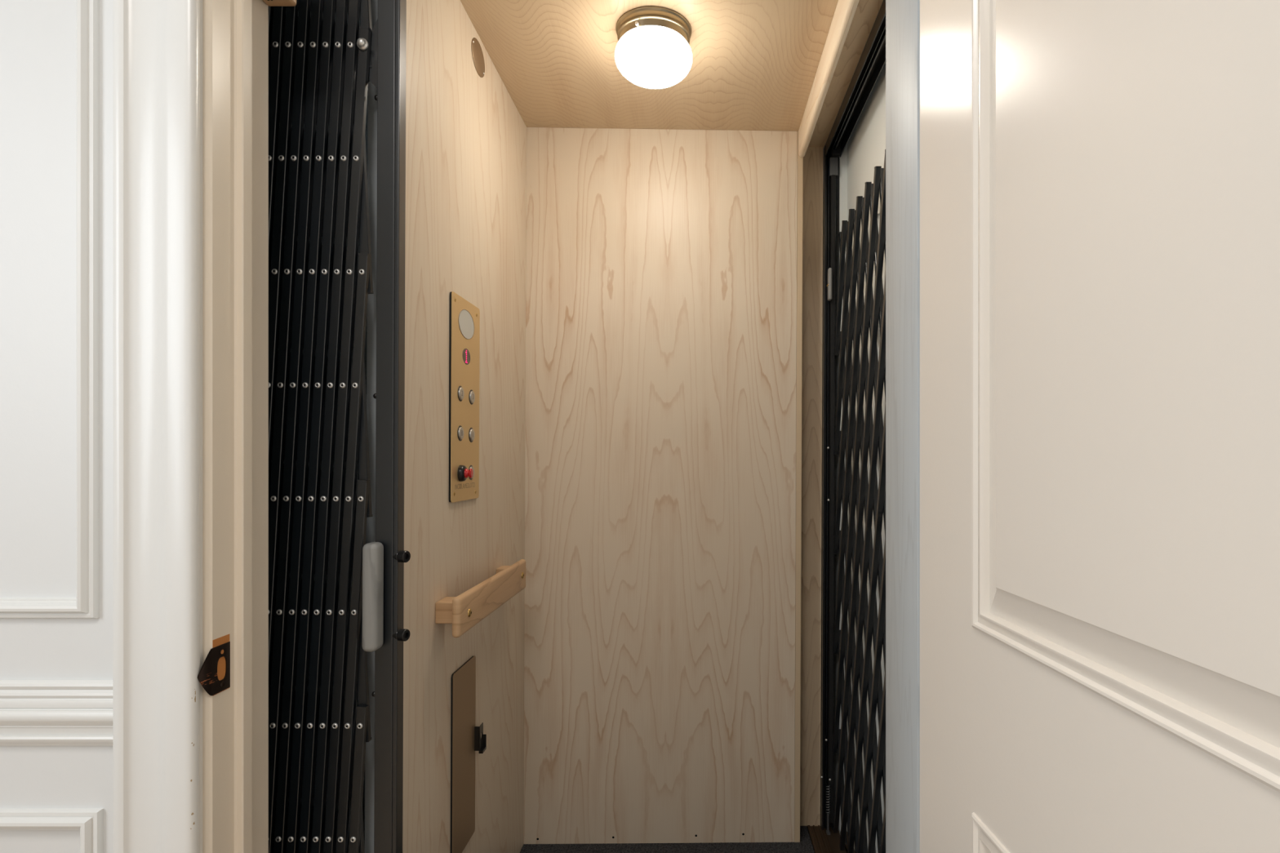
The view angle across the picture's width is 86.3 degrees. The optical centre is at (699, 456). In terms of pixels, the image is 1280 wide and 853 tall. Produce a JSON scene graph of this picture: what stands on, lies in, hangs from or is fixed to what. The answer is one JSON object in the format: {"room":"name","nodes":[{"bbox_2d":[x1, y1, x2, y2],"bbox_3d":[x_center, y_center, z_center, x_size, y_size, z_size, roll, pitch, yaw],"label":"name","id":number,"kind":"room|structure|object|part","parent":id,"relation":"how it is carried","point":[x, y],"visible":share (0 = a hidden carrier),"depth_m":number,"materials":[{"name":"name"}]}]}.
{"room":"home elevator","nodes":[
{"label":"home elevator","id":0,"kind":"room"},
{"bbox_2d":[0,0,112,852],"bbox_3d":[-0.225,-0.102,0.927,3.150,2.450,0.115,0,0,0],"label":"wall","id":1,"kind":"structure","parent":0,"point":[37,37],"depth_m":0.87,"materials":[{"name":"white paint"}]},
{"bbox_2d":[0,0,99,617],"bbox_3d":[-1.159,-0.411,0.862,0.783,1.232,0.016,0,0,0],"label":"trim","id":2,"kind":"structure","parent":1,"relation":"attached to","point":[86,604],"depth_m":0.86,"materials":[{"name":"white paint"}]},
{"bbox_2d":[0,808,103,852],"bbox_3d":[-1.156,0.706,0.862,0.788,0.513,0.016,0,0,0],"label":"trim","id":3,"kind":"structure","parent":1,"relation":"attached to","point":[90,822],"depth_m":0.86,"materials":[{"name":"white paint"}]},
{"bbox_2d":[0,680,112,746],"bbox_3d":[-1.266,0.327,0.861,1.068,0.086,0.019,0,0,0],"label":"trim","id":4,"kind":"structure","parent":1,"relation":"attached to","point":[33,713],"depth_m":0.86,"materials":[{"name":"white paint"}]},
{"bbox_2d":[112,0,202,852],"bbox_3d":[-0.680,0.051,0.858,0.101,2.145,0.025,0,0,0],"label":"trim","id":5,"kind":"structure","parent":1,"relation":"attached to","point":[157,44],"depth_m":0.85,"materials":[{"name":"paint"}]},
{"bbox_2d":[197,634,230,696],"bbox_3d":[-0.624,0.271,0.878,0.005,0.072,0.050,0,0,6],"label":"strike plate","id":6,"kind":"object","parent":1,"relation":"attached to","point":[214,675],"visible":1,"depth_m":0.88,"materials":[{"name":"black metal"}]},
{"bbox_2d":[202,0,268,852],"bbox_3d":[-0.629,0.101,0.927,0.030,2.045,0.115,0,0,0],"label":"trim","id":7,"kind":"structure","parent":1,"relation":"attached to","point":[235,33],"depth_m":0.91,"materials":[{"name":"beige paint"}]},
{"bbox_2d":[262,0,296,6],"bbox_3d":[-0.602,-0.713,0.960,0.044,0.129,0.048,0,0,0],"label":"block","id":8,"kind":"object","parent":1,"relation":"attached to","point":[269,2],"visible":1,"depth_m":0.97,"materials":[{"name":"brown wood"}]},
{"bbox_2d":[885,0,919,852],"bbox_3d":[0.283,0.101,0.924,0.020,2.045,0.145,0,0,0],"label":"door frame","id":9,"kind":"structure","parent":1,"relation":"attached to","point":[902,16],"depth_m":0.91,"materials":[{"name":"white paint"}]},
{"bbox_2d":[920,0,1279,852],"bbox_3d":[0.322,0.101,0.419,0.048,2.025,0.894,0,0,-4],"label":"door","id":10,"kind":"structure","parent":1,"relation":"in","point":[1100,180],"depth_m":0.50,"materials":[{"name":"white paint"}]},
{"bbox_3d":[0.304,0.623,0.410,0.010,0.510,0.590,0,0,-4],"label":"panel moulding","id":11,"kind":"part","parent":10,"relation":"part of","materials":[{"name":"white paint"}]},
{"bbox_3d":[0.320,0.272,0.411,0.034,0.192,0.590,0,0,-4],"label":"rail","id":12,"kind":"part","parent":10,"relation":"part of","materials":[{"name":"white paint"}]},
{"bbox_2d":[270,11,368,834],"bbox_3d":[-1.100,-0.152,1.692,0.100,2.950,1.415,0,0,0],"label":"wall","id":13,"kind":"structure","parent":0,"point":[366,117],"depth_m":2.13,"materials":[{"name":"white paint"}]},
{"bbox_2d":[402,0,526,852],"bbox_3d":[-0.514,0.083,1.565,0.020,2.076,0.829,0,0,0],"label":"wall","id":14,"kind":"structure","parent":0,"point":[465,236],"depth_m":1.43,"materials":[{"name":"brown wood"}]},
{"bbox_2d":[364,0,377,852],"bbox_3d":[-0.543,0.083,1.157,0.040,2.076,0.018,0,0,0],"label":"trim","id":15,"kind":"structure","parent":14,"relation":"attached to","point":[372,89],"depth_m":1.15,"materials":[{"name":"black metal"}]},
{"bbox_2d":[448,291,479,502],"bbox_3d":[-0.488,-0.121,1.454,0.030,0.427,0.171,0,0,0],"label":"control panel","id":16,"kind":"object","parent":14,"relation":"attached to","point":[464,317],"visible":1,"depth_m":1.43,"materials":[{"name":"gold metal"}]},
{"bbox_3d":[-0.480,0.034,1.418,0.014,0.020,0.020,0,0,0],"label":"stop knob","id":17,"kind":"part","parent":16,"relation":"part of","materials":[{"name":"red plastic"}]},
{"bbox_2d":[450,655,486,852],"bbox_3d":[-0.495,0.641,1.464,0.024,0.394,0.156,0,0,0],"label":"access panel","id":18,"kind":"object","parent":14,"relation":"attached to","point":[465,736],"visible":1,"depth_m":1.45,"materials":[{"name":"brown wood"}]},
{"bbox_3d":[-0.502,0.641,1.455,0.003,0.394,0.139,0,0,0],"label":"plate","id":19,"kind":"part","parent":18,"relation":"part of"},
{"bbox_2d":[471,37,484,77],"bbox_3d":[-0.498,-0.902,1.537,0.003,0.073,0.090,0,0,0],"label":"round cover plate","id":20,"kind":"object","parent":14,"relation":"attached to","point":[477,52],"visible":1,"depth_m":1.53,"materials":[{"name":"beige metal"}]},
{"bbox_2d":[435,559,525,637],"bbox_3d":[-0.476,0.304,1.528,0.058,0.076,0.494,0,0,0],"label":"handrail","id":21,"kind":"object","parent":14,"relation":"attached to","point":[464,611],"visible":1,"depth_m":1.41,"materials":[{"name":"brown wood"}]},
{"bbox_2d":[523,127,803,844],"bbox_3d":[-0.113,0.085,2.020,0.834,2.080,0.091,0,0,-1],"label":"wall","id":22,"kind":"structure","parent":0,"point":[664,267],"depth_m":1.98,"materials":[{"name":"brown wood"}]},
{"bbox_2d":[798,0,859,157],"bbox_3d":[0.299,-0.912,1.505,0.020,0.078,0.950,0,0,0],"label":"trim","id":23,"kind":"structure","parent":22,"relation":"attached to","point":[845,10],"depth_m":1.56,"materials":[{"name":"brown wood"}]},
{"bbox_2d":[520,826,813,852],"bbox_3d":[-0.091,1.124,1.546,0.836,0.012,1.053,0,0,0],"label":"floor","id":24,"kind":"structure","parent":0,"point":[805,846],"depth_m":1.96,"materials":[{"name":"grey carpet"}]},
{"bbox_2d":[268,0,410,852],"bbox_3d":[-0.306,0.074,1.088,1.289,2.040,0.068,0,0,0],"label":"gate","id":25,"kind":"object","parent":24,"relation":"on","point":[322,631],"visible":0.78,"depth_m":1.09,"materials":[{"name":"black metal"}]},
{"bbox_3d":[-0.514,0.220,1.071,0.024,0.170,0.034,0,0,0],"label":"handle","id":26,"kind":"part","parent":25,"relation":"part of","materials":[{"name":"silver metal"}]},
{"bbox_3d":[-0.533,-0.654,1.102,0.025,0.113,0.002,0,0,0],"label":"gusset plate","id":27,"kind":"part","parent":25,"relation":"part of","materials":[{"name":"black metal"}]},
{"bbox_3d":[-0.500,0.089,1.100,0.036,2.005,0.024,0,0,0],"label":"gate post","id":28,"kind":"part","parent":25,"relation":"part of","materials":[{"name":"black metal"}]},
{"bbox_2d":[460,0,883,149],"bbox_3d":[-0.069,-0.959,1.556,0.899,0.026,1.073,0,0,0],"label":"ceiling","id":29,"kind":"structure","parent":0,"point":[755,63],"depth_m":1.65,"materials":[{"name":"brown wood"}]},
{"bbox_2d":[614,5,692,88],"bbox_3d":[-0.102,-0.898,1.521,0.173,0.110,0.173,0,0,0],"label":"ceiling lamp","id":30,"kind":"object","parent":29,"relation":"attached to","point":[653,51],"visible":1,"depth_m":1.47,"materials":[{"name":"white glass"}]},
{"bbox_2d":[800,146,823,826],"bbox_3d":[0.331,0.090,2.082,0.085,2.070,0.018,0,0,0],"label":"wall","id":31,"kind":"structure","parent":0,"point":[812,210],"depth_m":2.07,"materials":[{"name":"brown wood"}]},
{"bbox_2d":[820,146,824,799],"bbox_3d":[-0.302,-0.152,2.350,1.495,2.950,0.100,0,0,0],"label":"wall","id":32,"kind":"structure","parent":0,"point":[824,147],"depth_m":2.30,"materials":[{"name":"white paint"}]},
{"bbox_2d":[840,831,854,852],"bbox_3d":[0.435,1.150,1.524,0.020,0.046,1.047,0,0,0],"label":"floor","id":33,"kind":"structure","parent":0,"point":[846,846],"depth_m":1.98,"materials":[{"name":"brown wood"}]},
{"bbox_2d":[825,0,885,849],"bbox_3d":[0.484,-0.152,1.692,0.123,2.950,1.415,0,0,0],"label":"wall","id":34,"kind":"structure","parent":0,"point":[866,144],"depth_m":1.88,"materials":[{"name":"white paint"}]},
{"bbox_2d":[875,213,879,852],"bbox_3d":[0.441,0.253,1.679,0.009,1.700,0.028,0,0,0],"label":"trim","id":35,"kind":"structure","parent":34,"relation":"attached to","point":[878,214],"depth_m":1.67,"materials":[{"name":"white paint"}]},
{"bbox_3d":[-0.061,1.151,1.556,0.933,0.044,1.073,0,0,0],"label":"floor","id":36,"kind":"structure","parent":0,"visible":0},
{"bbox_2d":[807,825,846,852],"bbox_3d":[0.374,1.125,1.551,0.090,0.008,1.042,0,0,0],"label":"track","id":37,"kind":"object","parent":36,"relation":"on","point":[822,842],"visible":0.74,"depth_m":1.99,"materials":[{"name":"brown wood"}]},
{"bbox_2d":[820,0,885,852],"bbox_3d":[0.397,0.091,1.556,0.056,2.069,1.032,0,0,0],"label":"gate","id":38,"kind":"object","parent":37,"relation":"on","point":[857,379],"visible":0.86,"depth_m":1.79,"materials":[{"name":"black metal"}]},
{"bbox_3d":[0.388,-0.513,2.023,0.012,0.096,0.022,0,0,0],"label":"handle","id":39,"kind":"part","parent":38,"relation":"part of","materials":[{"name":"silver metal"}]},
{"bbox_3d":[0.397,0.125,2.046,0.012,1.940,0.024,0,0,0],"label":"gate post","id":40,"kind":"part","parent":38,"relation":"part of","materials":[{"name":"black metal"}]}
]}

